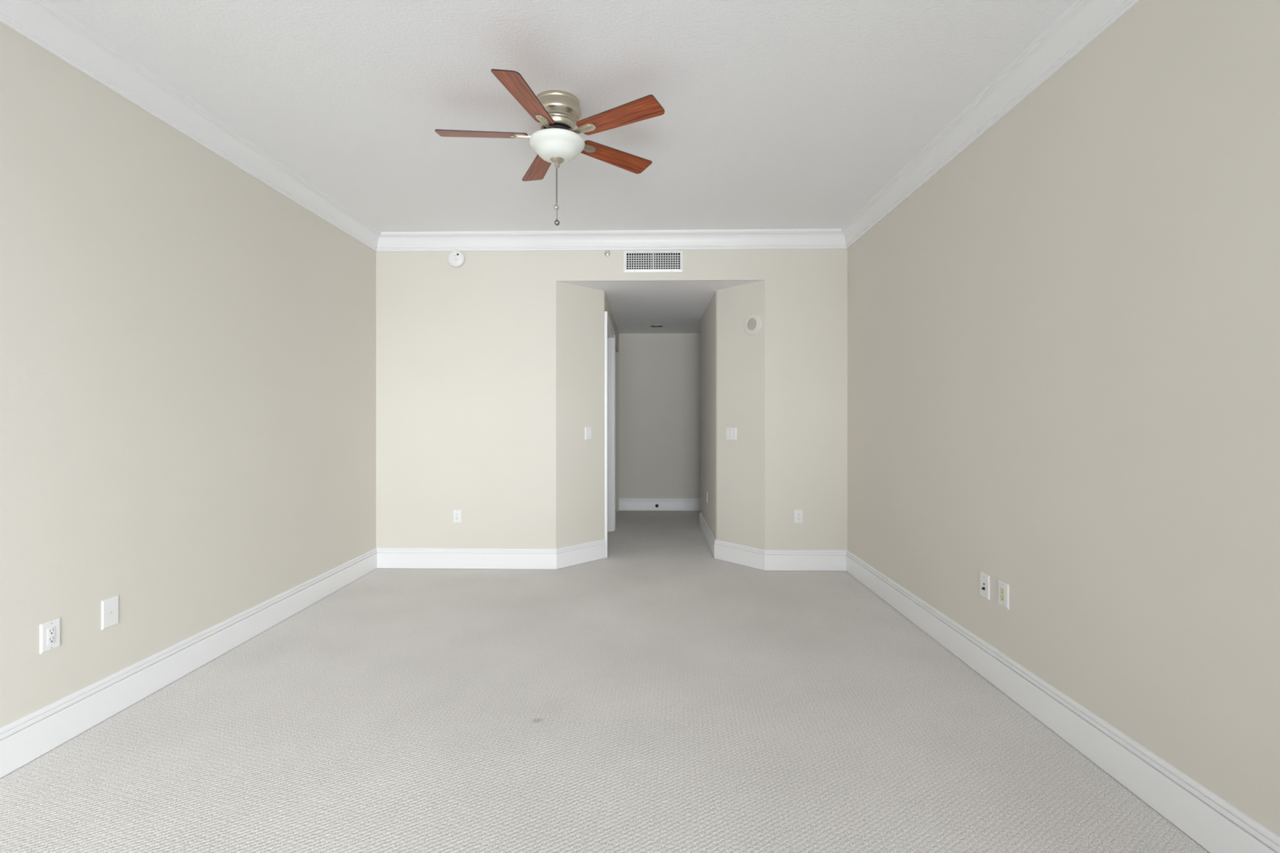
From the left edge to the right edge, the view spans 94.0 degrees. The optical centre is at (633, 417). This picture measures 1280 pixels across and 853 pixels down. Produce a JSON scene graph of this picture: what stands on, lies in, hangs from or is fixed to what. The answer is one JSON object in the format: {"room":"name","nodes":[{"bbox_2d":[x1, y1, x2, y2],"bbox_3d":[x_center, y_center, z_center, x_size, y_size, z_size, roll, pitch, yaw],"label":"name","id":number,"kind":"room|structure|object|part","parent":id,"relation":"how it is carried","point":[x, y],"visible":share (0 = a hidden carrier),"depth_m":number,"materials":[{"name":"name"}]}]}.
{"room":"empty bedroom","nodes":[
{"label":"empty bedroom","id":0,"kind":"room"},
{"bbox_2d":[0,22,376,727],"bbox_3d":[-2.404,-0.140,1.556,0.100,2.932,7.600,0,0,1],"label":"wall","id":1,"kind":"structure","parent":0,"point":[188,348],"depth_m":2.85,"materials":[{"name":"beige paint"}]},
{"bbox_2d":[40,617,60,653],"bbox_3d":[-2.331,0.873,2.387,0.008,0.116,0.079,0,0,1],"label":"wall outlet","id":2,"kind":"object","parent":1,"relation":"attached to","point":[50,631],"visible":1,"depth_m":2.38,"materials":[{"name":"white plastic"}]},
{"bbox_2d":[47,626,55,645],"bbox_3d":[-2.331,0.873,2.387,0.006,0.067,0.034,0,0,1],"label":"receptacle","id":3,"kind":"object","parent":2,"relation":"attached to","point":[51,629],"depth_m":2.39,"materials":[{"name":"white plastic"}]},
{"bbox_2d":[101,595,118,630],"bbox_3d":[-2.325,0.867,2.652,0.008,0.127,0.082,0,0,1],"label":"blank wall plate","id":4,"kind":"object","parent":1,"relation":"attached to","point":[109,606],"visible":1,"depth_m":2.65,"materials":[{"name":"white plastic"}]},
{"bbox_2d":[0,547,377,777],"bbox_3d":[-2.345,1.234,1.555,0.018,0.177,7.400,0,0,1],"label":"baseboard","id":5,"kind":"structure","parent":1,"relation":"attached to","point":[33,735],"depth_m":2.85,"materials":[{"name":"white paint"}]},
{"bbox_2d":[0,0,381,251],"bbox_3d":[-2.313,-1.533,1.554,0.083,0.147,7.400,0,0,1],"label":"trim","id":6,"kind":"structure","parent":1,"relation":"attached to","point":[42,22],"depth_m":2.88,"materials":[{"name":"white paint"}]},
{"bbox_2d":[48,0,1074,231],"bbox_3d":[-0.300,-1.646,1.507,4.330,0.080,7.600,0,0,1],"label":"ceiling","id":7,"kind":"structure","parent":0,"point":[779,114],"depth_m":2.89,"materials":[{"name":"white paint"}]},
{"bbox_2d":[435,68,664,225],"bbox_3d":[-0.419,-1.292,3.025,1.137,0.628,1.162,0,0,1],"label":"ceiling fan","id":8,"kind":"object","parent":7,"relation":"hanging from","point":[557,113],"visible":1,"depth_m":2.94,"materials":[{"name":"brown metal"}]},
{"bbox_3d":[-0.762,-1.428,3.012,0.451,0.006,0.130,0,13,-4],"label":"blade","id":9,"kind":"part","parent":8,"relation":"part of","materials":[{"name":"brown wood"}]},
{"bbox_3d":[-0.481,-1.428,2.675,0.130,0.006,0.451,13,3,14],"label":"blade","id":10,"kind":"part","parent":8,"relation":"part of","materials":[{"name":"brown wood"}]},
{"bbox_3d":[-0.529,-1.428,3.384,0.130,0.006,0.451,-14,5,-21],"label":"blade","id":11,"kind":"part","parent":8,"relation":"part of","materials":[{"name":"brown wood"}]},
{"bbox_3d":[-0.394,-1.179,3.037,0.004,0.186,0.004,0,0,-21],"label":"pull chain","id":12,"kind":"part","parent":8,"relation":"part of","materials":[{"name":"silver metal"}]},
{"bbox_3d":[-0.394,-1.073,3.037,0.027,0.035,0.028,0,0,1],"label":"pull knob","id":13,"kind":"part","parent":8,"relation":"part of","materials":[{"name":"silver metal"}]},
{"bbox_3d":[-0.389,-1.441,3.037,0.140,0.038,0.140,0,0,1],"label":"motor","id":14,"kind":"part","parent":8,"relation":"part of","materials":[{"name":"black metal"}]},
{"bbox_3d":[-0.390,-1.139,3.037,0.004,0.266,0.004,0,0,24],"label":"pull chain","id":15,"kind":"part","parent":8,"relation":"part of","materials":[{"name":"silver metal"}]},
{"bbox_3d":[-0.390,-0.994,3.037,0.027,0.035,0.028,0,0,1],"label":"pull knob","id":16,"kind":"part","parent":8,"relation":"part of","materials":[{"name":"silver metal"}]},
{"bbox_3d":[-0.389,-1.358,3.037,0.281,0.096,0.281,0,0,1],"label":"lamp shade","id":17,"kind":"part","parent":8,"relation":"part of","materials":[{"name":"white glass"}]},
{"bbox_3d":[-0.103,-1.428,3.276,0.451,0.006,0.130,0,-13,-40],"label":"blade","id":18,"kind":"part","parent":8,"relation":"part of","materials":[{"name":"brown wood"}]},
{"bbox_3d":[-0.073,-1.428,2.838,0.451,0.006,0.130,0,-13,32],"label":"blade","id":19,"kind":"part","parent":8,"relation":"part of","materials":[{"name":"brown wood"}]},
{"bbox_2d":[555,280,604,548],"bbox_3d":[-0.519,0.066,5.468,0.119,2.519,0.584,0,0,44],"label":"wall","id":20,"kind":"structure","parent":0,"point":[580,310],"depth_m":5.40,"materials":[{"name":"beige paint"}]},
{"bbox_2d":[555,538,604,568],"bbox_3d":[-0.476,1.234,5.414,0.018,0.177,0.582,0,0,44],"label":"baseboard","id":21,"kind":"structure","parent":20,"relation":"attached to","point":[571,555],"depth_m":5.40,"materials":[{"name":"white paint"}]},
{"bbox_2d":[585,426,591,439],"bbox_3d":[-0.415,0.147,5.481,0.012,0.116,0.076,0,0,44],"label":"light switch","id":22,"kind":"object","parent":20,"relation":"attached to","point":[588,429],"visible":1,"depth_m":5.47,"materials":[{"name":"white plastic"}]},
{"bbox_2d":[0,510,1209,852],"bbox_3d":[-0.262,1.366,3.157,4.330,0.080,10.900,0,0,1],"label":"floor","id":23,"kind":"structure","parent":0,"point":[658,694],"depth_m":2.46,"materials":[{"name":"carpet"}]},
{"bbox_2d":[376,248,847,550],"bbox_3d":[-0.210,-0.140,5.256,4.117,2.932,0.100,0,0,1],"label":"wall","id":24,"kind":"structure","parent":0,"point":[466,353],"depth_m":5.22,"materials":[{"name":"beige paint"}]},
{"bbox_2d":[447,249,464,266],"bbox_3d":[-1.553,-1.388,5.215,0.149,0.149,0.044,0,0,1],"label":"smoke detector","id":25,"kind":"object","parent":24,"relation":"attached to","point":[455,258],"visible":1,"depth_m":5.20,"materials":[{"name":"white plastic"}]},
{"bbox_2d":[453,509,461,523],"bbox_3d":[-1.549,0.867,5.233,0.074,0.116,0.008,0,0,1],"label":"wall outlet","id":26,"kind":"object","parent":24,"relation":"attached to","point":[456,513],"visible":1,"depth_m":5.23,"materials":[{"name":"white plastic"}]},
{"bbox_2d":[455,512,458,519],"bbox_3d":[-1.549,0.867,5.233,0.034,0.067,0.006,0,0,1],"label":"receptacle","id":27,"kind":"object","parent":26,"relation":"attached to","point":[456,513],"depth_m":5.23,"materials":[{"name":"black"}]},
{"bbox_2d":[376,547,556,568],"bbox_3d":[-1.470,1.234,5.226,1.598,0.177,0.018,0,0,1],"label":"baseboard","id":28,"kind":"structure","parent":24,"relation":"attached to","point":[387,557],"depth_m":5.22,"materials":[{"name":"white paint"}]},
{"bbox_2d":[604,250,610,256],"bbox_3d":[-0.231,-1.432,5.189,0.052,0.052,0.036,0,0,1],"label":"sprinkler","id":29,"kind":"object","parent":24,"relation":"attached to","point":[606,253],"visible":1,"depth_m":5.20,"materials":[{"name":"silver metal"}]},
{"bbox_2d":[376,228,847,251],"bbox_3d":[-0.212,-1.533,5.165,4.117,0.147,0.083,0,0,1],"label":"trim","id":30,"kind":"structure","parent":24,"relation":"attached to","point":[794,238],"depth_m":5.17,"materials":[{"name":"white paint"}]},
{"bbox_2d":[622,249,683,273],"bbox_3d":[0.170,-1.357,5.191,0.525,0.198,0.014,0,0,1],"label":"air vent","id":31,"kind":"object","parent":24,"relation":"in","point":[636,260],"visible":1,"depth_m":5.19,"materials":[{"name":"white plastic"}]},
{"bbox_2d":[794,509,802,523],"bbox_3d":[1.426,0.858,5.165,0.074,0.116,0.008,0,0,1],"label":"wall outlet","id":32,"kind":"object","parent":24,"relation":"attached to","point":[797,513],"visible":1,"depth_m":5.16,"materials":[{"name":"white plastic"}]},
{"bbox_2d":[796,512,800,520],"bbox_3d":[1.426,0.858,5.164,0.034,0.067,0.006,0,0,1],"label":"receptacle","id":33,"kind":"object","parent":32,"relation":"attached to","point":[798,514],"depth_m":5.16,"materials":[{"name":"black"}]},
{"bbox_2d":[764,549,846,570],"bbox_3d":[1.488,1.234,5.158,0.717,0.177,0.018,0,0,1],"label":"baseboard","id":34,"kind":"structure","parent":24,"relation":"attached to","point":[775,559],"depth_m":5.15,"materials":[{"name":"white paint"}]},
{"bbox_2d":[604,293,618,511],"bbox_3d":[-0.306,0.066,7.077,0.125,2.519,2.845,0,0,1],"label":"wall","id":35,"kind":"structure","parent":0,"point":[607,308],"depth_m":8.44,"materials":[{"name":"beige paint"}]},
{"bbox_2d":[604,311,615,557],"bbox_3d":[-0.310,0.162,6.345,0.151,2.328,1.404,0,0,1],"label":"door","id":36,"kind":"structure","parent":35,"relation":"in","point":[610,334],"depth_m":6.95,"materials":[{"name":"white paint"}]},
{"bbox_2d":[618,333,701,511],"bbox_3d":[-0.052,0.066,8.543,4.100,2.519,0.100,0,0,1],"label":"wall","id":37,"kind":"structure","parent":0,"point":[660,375],"depth_m":8.48,"materials":[{"name":"beige paint"}]},
{"bbox_2d":[618,497,701,511],"bbox_3d":[0.892,1.234,8.463,2.207,0.177,0.018,0,0,1],"label":"baseboard","id":38,"kind":"structure","parent":37,"relation":"attached to","point":[624,504],"depth_m":8.47,"materials":[{"name":"white paint"}]},
{"bbox_2d":[559,280,762,333],"bbox_3d":[-0.175,-1.223,6.912,4.330,0.060,3.388,0,0,1],"label":"ceiling","id":39,"kind":"structure","parent":0,"point":[680,306],"depth_m":6.15,"materials":[{"name":"white paint"}]},
{"bbox_2d":[649,324,663,327],"bbox_3d":[0.297,-1.186,7.745,0.184,0.014,0.184,0,0,1],"label":"recessed light","id":40,"kind":"object","parent":39,"relation":"in","point":[654,325],"visible":1,"depth_m":7.71,"materials":[{"name":"grey metal"}]},
{"bbox_2d":[701,291,715,538],"bbox_3d":[0.842,0.066,6.422,0.100,2.519,1.560,0,0,1],"label":"wall","id":41,"kind":"structure","parent":0,"point":[708,317],"depth_m":6.34,"materials":[{"name":"beige paint"}]},
{"bbox_2d":[699,512,715,557],"bbox_3d":[0.783,1.234,6.412,0.018,0.177,1.620,0,0,1],"label":"baseboard","id":42,"kind":"structure","parent":41,"relation":"attached to","point":[707,533],"depth_m":6.24,"materials":[{"name":"white paint"}]},
{"bbox_2d":[715,280,764,549],"bbox_3d":[0.993,0.066,5.441,0.120,2.519,0.593,0,0,-40],"label":"wall","id":43,"kind":"structure","parent":0,"point":[740,355],"depth_m":5.38,"materials":[{"name":"beige paint"}]},
{"bbox_2d":[725,426,736,439],"bbox_3d":[0.889,0.149,5.461,0.012,0.116,0.122,0,0,-40],"label":"light switch","id":44,"kind":"object","parent":43,"relation":"attached to","point":[731,433],"visible":1,"depth_m":5.46,"materials":[{"name":"white plastic"}]},
{"bbox_2d":[714,539,764,570],"bbox_3d":[0.949,1.234,5.386,0.018,0.177,0.582,0,0,-40],"label":"baseboard","id":45,"kind":"structure","parent":43,"relation":"attached to","point":[748,556],"depth_m":5.37,"materials":[{"name":"white paint"}]},
{"bbox_2d":[743,313,761,335],"bbox_3d":[1.044,-0.822,5.274,0.016,0.193,0.193,0,0,-40],"label":"wall speaker","id":46,"kind":"object","parent":43,"relation":"attached to","point":[752,324],"visible":1,"depth_m":5.26,"materials":[{"name":"white plastic"}]},
{"bbox_2d":[746,318,756,330],"bbox_3d":[1.043,-0.822,5.273,0.007,0.103,0.103,0,0,-40],"label":"speaker grille","id":47,"kind":"object","parent":46,"relation":"attached to","point":[751,322],"depth_m":5.27,"materials":[{"name":"grey plastic"}]},
{"bbox_2d":[847,0,1279,836],"bbox_3d":[1.811,-0.140,1.458,0.100,2.932,7.600,0,0,1],"label":"wall","id":48,"kind":"structure","parent":0,"point":[1064,344],"depth_m":2.23,"materials":[{"name":"beige paint"}]},
{"bbox_2d":[980,571,990,599],"bbox_3d":[1.790,0.861,3.053,0.017,0.122,0.083,0,0,1],"label":"jack plate","id":49,"kind":"object","parent":48,"relation":"attached to","point":[984,579],"visible":1,"depth_m":3.04,"materials":[{"name":"white plastic"}]},
{"bbox_2d":[840,0,1141,248],"bbox_3d":[1.720,-1.533,1.461,0.083,0.147,7.400,0,0,1],"label":"trim","id":50,"kind":"structure","parent":48,"relation":"attached to","point":[1082,21],"depth_m":2.84,"materials":[{"name":"white paint"}]},
{"bbox_2d":[998,579,1008,609],"bbox_3d":[1.791,0.859,2.893,0.008,0.119,0.083,0,0,1],"label":"wall outlet","id":51,"kind":"object","parent":48,"relation":"attached to","point":[1003,588],"visible":1,"depth_m":2.88,"materials":[{"name":"white plastic"}]},
{"bbox_2d":[1000,586,1004,602],"bbox_3d":[1.790,0.859,2.893,0.006,0.067,0.034,0,0,1],"label":"receptacle","id":52,"kind":"object","parent":51,"relation":"attached to","point":[1002,588],"depth_m":2.89,"materials":[{"name":"beige plastic"}]},
{"bbox_2d":[845,550,1279,852],"bbox_3d":[1.752,1.234,1.460,0.018,0.177,7.400,0,0,1],"label":"baseboard","id":53,"kind":"structure","parent":48,"relation":"attached to","point":[1212,822],"depth_m":2.26,"materials":[{"name":"white paint"}]}
]}

